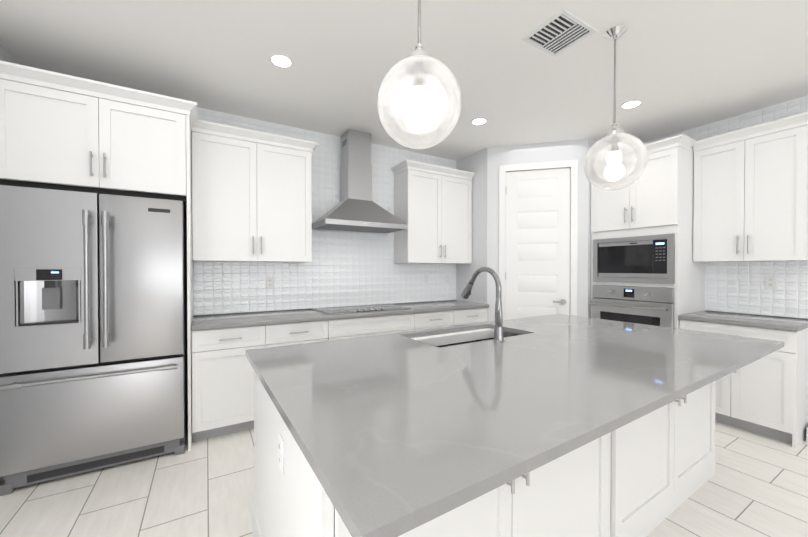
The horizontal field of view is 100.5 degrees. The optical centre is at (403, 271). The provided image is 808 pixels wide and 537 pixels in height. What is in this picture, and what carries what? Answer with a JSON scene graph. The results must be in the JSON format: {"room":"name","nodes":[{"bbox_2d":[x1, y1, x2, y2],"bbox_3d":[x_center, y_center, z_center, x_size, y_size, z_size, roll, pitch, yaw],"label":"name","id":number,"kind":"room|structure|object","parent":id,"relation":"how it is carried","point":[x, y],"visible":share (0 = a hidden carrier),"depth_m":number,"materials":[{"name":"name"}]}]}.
{"room":"kitchen","nodes":[
{"label":"kitchen","id":0,"kind":"room"},
{"bbox_2d":[0,44,17,63],"bbox_3d":[-1.116,-0.056,-0.478,0.120,2.795,6.850,0,1,-30],"label":"wall","id":1,"kind":"structure","parent":0,"point":[5,56],"depth_m":2.23,"materials":[{"name":"white paint"}]},
{"bbox_2d":[0,421,807,536],"bbox_3d":[1.274,1.357,1.028,5.815,0.060,7.000,0,1,-30],"label":"floor","id":2,"kind":"structure","parent":0,"point":[755,485],"depth_m":1.97,"materials":[{"name":"tile"}]},
{"bbox_2d":[0,185,187,495],"bbox_3d":[-2.126,0.400,2.431,0.920,1.829,0.727,0,1,-30],"label":"refrigerator","id":3,"kind":"object","parent":2,"relation":"on","point":[93,339],"visible":1,"depth_m":2.15,"materials":[{"name":"grey metal"}]},
{"bbox_2d":[0,60,197,483],"bbox_3d":[-2.150,0.041,2.477,1.089,2.545,0.700,0,1,-30],"label":"tall cabinet","id":4,"kind":"object","parent":2,"relation":"on","point":[61,131],"visible":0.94,"depth_m":2.20,"materials":[{"name":"white wood"}]},
{"bbox_2d":[191,324,274,441],"bbox_3d":[-1.494,0.872,2.925,0.580,0.876,0.606,0,1,-30],"label":"base cabinet","id":5,"kind":"object","parent":2,"relation":"on","point":[222,386],"depth_m":2.64,"materials":[{"name":"white wood"}]},
{"bbox_2d":[275,320,334,346],"bbox_3d":[-1.067,0.870,3.177,0.651,0.876,0.606,0,1,-30],"label":"base cabinet","id":6,"kind":"object","parent":2,"relation":"on","point":[324,330],"depth_m":2.94,"materials":[{"name":"white wood"}]},
{"bbox_2d":[335,313,422,339],"bbox_3d":[-0.443,0.867,3.544,1.040,0.876,0.606,0,1,-30],"label":"base cabinet","id":7,"kind":"object","parent":2,"relation":"on","point":[375,325],"depth_m":3.30,"materials":[{"name":"white wood"}]},
{"bbox_2d":[423,310,458,328],"bbox_3d":[0.178,0.863,3.908,0.641,0.876,0.606,0,1,-30],"label":"base cabinet","id":8,"kind":"object","parent":2,"relation":"on","point":[437,319],"depth_m":3.69,"materials":[{"name":"white wood"}]},
{"bbox_2d":[459,308,487,324],"bbox_3d":[0.601,0.861,4.158,0.582,0.876,0.606,0,1,-30],"label":"base cabinet","id":9,"kind":"object","parent":2,"relation":"on","point":[476,315],"depth_m":3.93,"materials":[{"name":"white wood"}]},
{"bbox_2d":[191,300,488,330],"bbox_3d":[-0.439,0.408,3.527,3.016,0.038,0.631,0,1,-30],"label":"countertop","id":10,"kind":"structure","parent":9,"relation":"on","point":[214,321],"depth_m":3.08,"materials":[{"name":"grey stone"}]},
{"bbox_2d":[313,304,412,314],"bbox_3d":[-0.431,0.373,3.519,0.920,0.030,0.510,0,1,-30],"label":"cooktop","id":11,"kind":"object","parent":10,"relation":"in","point":[355,309],"visible":1,"depth_m":3.43,"materials":[{"name":"grey glass"}]},
{"bbox_2d":[249,315,725,536],"bbox_3d":[0.633,0.878,1.951,2.639,0.883,1.170,0,1,-32],"label":"kitchen island","id":12,"kind":"object","parent":2,"relation":"on","point":[358,400],"depth_m":1.38,"materials":[{"name":"white"}]},
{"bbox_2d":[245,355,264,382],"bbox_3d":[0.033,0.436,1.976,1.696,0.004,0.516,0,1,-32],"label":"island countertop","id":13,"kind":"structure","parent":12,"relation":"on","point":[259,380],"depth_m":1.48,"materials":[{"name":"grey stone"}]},
{"bbox_2d":[397,327,532,350],"bbox_3d":[0.425,0.538,2.183,0.820,0.236,0.451,0,1,-32],"label":"sink","id":14,"kind":"object","parent":13,"relation":"in","point":[464,336],"depth_m":2.27,"materials":[{"name":"silver metal"}]},
{"bbox_2d":[461,267,504,341],"bbox_3d":[0.471,0.185,2.063,0.094,0.434,0.363,0,1,-32],"label":"faucet","id":15,"kind":"object","parent":13,"relation":"on","point":[498,328],"depth_m":1.95,"materials":[{"name":"silver metal"}]},
{"bbox_2d":[278,433,283,473],"bbox_3d":[-0.432,0.636,1.178,0.008,0.114,0.070,0,1,-32],"label":"outlet","id":16,"kind":"object","parent":12,"relation":"attached to","point":[281,453],"visible":0.98,"depth_m":1.16,"materials":[{"name":"white plastic"}]},
{"bbox_2d":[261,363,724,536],"bbox_3d":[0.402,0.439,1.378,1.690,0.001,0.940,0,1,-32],"label":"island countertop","id":17,"kind":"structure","parent":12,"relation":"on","point":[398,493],"depth_m":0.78,"materials":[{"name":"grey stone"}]},
{"bbox_2d":[590,134,705,328],"bbox_3d":[2.552,0.032,3.555,0.730,2.545,0.864,0,1,-30],"label":"tall cabinet","id":18,"kind":"object","parent":2,"relation":"on","point":[646,269],"visible":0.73,"depth_m":3.29,"materials":[{"name":"white wood"}]},
{"bbox_2d":[590,285,673,327],"bbox_3d":[2.490,0.502,3.551,0.614,0.713,0.753,0,1,-30],"label":"wall oven","id":19,"kind":"object","parent":18,"relation":"in","point":[640,304],"depth_m":3.38,"materials":[{"name":"grey metal"}]},
{"bbox_2d":[593,234,674,283],"bbox_3d":[2.486,-0.126,3.543,0.422,0.468,0.753,0,1,-30],"label":"microwave","id":20,"kind":"object","parent":18,"relation":"in","point":[630,258],"depth_m":3.41,"materials":[{"name":"silver metal"}]},
{"bbox_2d":[679,319,807,447],"bbox_3d":[2.967,0.872,2.942,0.644,0.875,0.716,0,1,-30],"label":"base cabinet","id":21,"kind":"object","parent":2,"relation":"on","point":[767,395],"visible":0.5,"depth_m":2.63,"materials":[{"name":"white wood"}]},
{"bbox_2d":[678,311,807,331],"bbox_3d":[2.975,0.414,2.937,0.631,0.038,0.730,0,1,-30],"label":"countertop","id":22,"kind":"structure","parent":21,"relation":"on","point":[778,323],"depth_m":2.80,"materials":[{"name":"grey stone"}]},
{"bbox_2d":[0,0,807,160],"bbox_3d":[1.274,-1.508,1.001,5.815,0.080,7.000,0,1,-30],"label":"ceiling","id":23,"kind":"structure","parent":0,"point":[683,65],"depth_m":2.32,"materials":[{"name":"white paint"}]},
{"bbox_2d":[268,53,293,67],"bbox_3d":[-0.860,-1.477,2.357,0.170,0.005,0.170,0,1,-30],"label":"recessed light","id":24,"kind":"object","parent":23,"relation":"in","point":[279,60],"visible":1,"depth_m":2.35,"materials":[{"name":"white plastic"}]},
{"bbox_2d":[377,0,460,149],"bbox_3d":[0.061,-0.986,1.348,0.336,0.967,0.336,0,1,-30],"label":"pendant light","id":25,"kind":"object","parent":23,"relation":"hanging from","point":[418,65],"visible":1,"depth_m":1.26,"materials":[{"name":"clear glass"}]},
{"bbox_2d":[470,118,487,124],"bbox_3d":[0.742,-1.486,3.322,0.170,0.005,0.170,0,1,-30],"label":"recessed light","id":26,"kind":"object","parent":23,"relation":"in","point":[478,121],"visible":1,"depth_m":3.31,"materials":[{"name":"white plastic"}]},
{"bbox_2d":[522,9,596,56],"bbox_3d":[0.965,-1.473,2.095,0.330,0.008,0.290,0,1,-30],"label":"ceiling vent","id":27,"kind":"object","parent":23,"relation":"in","point":[563,30],"visible":1,"depth_m":2.08,"materials":[{"name":"white metal"}]},
{"bbox_2d":[584,25,647,189],"bbox_3d":[1.302,-0.993,2.078,0.336,0.967,0.336,0,1,-30],"label":"pendant light","id":28,"kind":"object","parent":23,"relation":"hanging from","point":[615,136],"visible":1,"depth_m":2.02,"materials":[{"name":"clear glass"}]},
{"bbox_2d":[620,100,642,108],"bbox_3d":[2.012,-1.483,2.978,0.170,0.005,0.170,0,1,-30],"label":"recessed light","id":29,"kind":"object","parent":23,"relation":"in","point":[630,104],"visible":1,"depth_m":2.97,"materials":[{"name":"white plastic"}]},
{"bbox_2d":[456,148,486,303],"bbox_3d":[0.900,-0.101,4.338,0.110,2.795,0.590,0,1,-30],"label":"wall","id":30,"kind":"structure","parent":0,"point":[476,163],"depth_m":4.20,"materials":[{"name":"white paint"}]},
{"bbox_2d":[487,139,587,321],"bbox_3d":[1.549,-0.097,3.971,1.100,2.795,0.110,0,1,15],"label":"wall","id":31,"kind":"structure","parent":0,"point":[542,152],"depth_m":3.91,"materials":[{"name":"white paint"}]},
{"bbox_2d":[505,168,569,319],"bbox_3d":[1.547,0.051,3.909,0.706,2.476,0.098,0,1,15],"label":"pantry door","id":32,"kind":"structure","parent":31,"relation":"in","point":[537,252],"depth_m":3.92,"materials":[{"name":"white wood"}]},
{"bbox_2d":[499,160,577,319],"bbox_3d":[1.547,0.018,3.906,0.858,2.566,0.018,0,1,15],"label":"door frame","id":33,"kind":"structure","parent":31,"relation":"attached to","point":[504,169],"depth_m":3.83,"materials":[{"name":"white wood"}]},
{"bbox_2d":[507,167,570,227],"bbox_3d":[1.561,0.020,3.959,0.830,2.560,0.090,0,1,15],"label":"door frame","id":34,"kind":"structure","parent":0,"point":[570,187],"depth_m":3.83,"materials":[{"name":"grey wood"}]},
{"bbox_2d":[588,139,619,317],"bbox_3d":[2.331,-0.098,3.996,0.670,2.795,0.110,0,1,-30],"label":"wall","id":35,"kind":"structure","parent":0,"point":[591,143],"depth_m":3.79,"materials":[{"name":"white paint"}]},
{"bbox_3d":[-0.454,-0.097,3.954,5.815,2.795,0.120,0,1,-30],"label":"wall","id":36,"kind":"structure","parent":0,"visible":0},
{"bbox_2d":[191,120,317,261],"bbox_3d":[-1.357,-0.667,3.121,1.029,1.140,0.367,0,1,-30],"label":"upper cabinet","id":37,"kind":"object","parent":36,"relation":"attached to","point":[251,195],"visible":0.96,"depth_m":2.97,"materials":[{"name":"white wood"}]},
{"bbox_2d":[193,107,455,315],"bbox_3d":[-0.601,-0.554,3.789,3.032,1.879,0.008,0,1,-30],"label":"wall tile","id":38,"kind":"structure","parent":36,"relation":"attached to","point":[347,268],"depth_m":3.66,"materials":[{"name":"white tile"}]},
{"bbox_2d":[266,277,273,287],"bbox_3d":[-1.337,0.106,3.352,0.070,0.114,0.008,0,1,-30],"label":"electrical outlet","id":39,"kind":"object","parent":38,"relation":"attached to","point":[269,282],"visible":1,"depth_m":3.35,"materials":[{"name":"white plastic"}]},
{"bbox_2d":[424,274,428,282],"bbox_3d":[0.288,0.087,4.307,0.070,0.114,0.008,0,1,-30],"label":"electrical outlet","id":40,"kind":"object","parent":38,"relation":"attached to","point":[426,278],"visible":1,"depth_m":4.30,"materials":[{"name":"white plastic"}]},
{"bbox_2d":[445,274,449,282],"bbox_3d":[0.581,0.086,4.479,0.070,0.114,0.008,0,1,-30],"label":"electrical outlet","id":41,"kind":"object","parent":38,"relation":"attached to","point":[447,278],"visible":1,"depth_m":4.47,"materials":[{"name":"white plastic"}]},
{"bbox_2d":[312,129,407,232],"bbox_3d":[-0.468,-0.971,3.569,0.900,1.034,0.491,0,1,-30],"label":"range hood","id":42,"kind":"object","parent":36,"relation":"attached to","point":[356,209],"visible":0.98,"depth_m":3.53,"materials":[{"name":"silver metal"}]},
{"bbox_2d":[391,160,474,263],"bbox_3d":[0.364,-0.676,4.133,1.001,1.140,0.367,0,1,-30],"label":"upper cabinet","id":43,"kind":"object","parent":36,"relation":"attached to","point":[433,207],"visible":1,"depth_m":3.99,"materials":[{"name":"white wood"}]},
{"bbox_3d":[3.741,-0.083,2.378,0.120,2.795,6.850,0,1,-30],"label":"wall","id":44,"kind":"structure","parent":0,"visible":0},
{"bbox_2d":[622,95,807,318],"bbox_3d":[3.032,-0.551,3.454,0.008,1.879,1.528,0,1,-30],"label":"wall tile","id":45,"kind":"structure","parent":44,"relation":"attached to","point":[735,287],"depth_m":3.10,"materials":[{"name":"white tile"}]},
{"bbox_2d":[765,276,776,288],"bbox_3d":[3.286,0.094,3.011,0.008,0.114,0.070,0,1,-30],"label":"electrical outlet","id":46,"kind":"object","parent":45,"relation":"attached to","point":[770,282],"visible":1,"depth_m":3.01,"materials":[{"name":"white plastic"}]},
{"bbox_2d":[692,112,807,261],"bbox_3d":[3.092,-0.666,2.973,0.367,1.140,0.764,0,1,-30],"label":"upper cabinet","id":47,"kind":"object","parent":44,"relation":"attached to","point":[751,194],"visible":1,"depth_m":2.88,"materials":[{"name":"white wood"}]}
]}

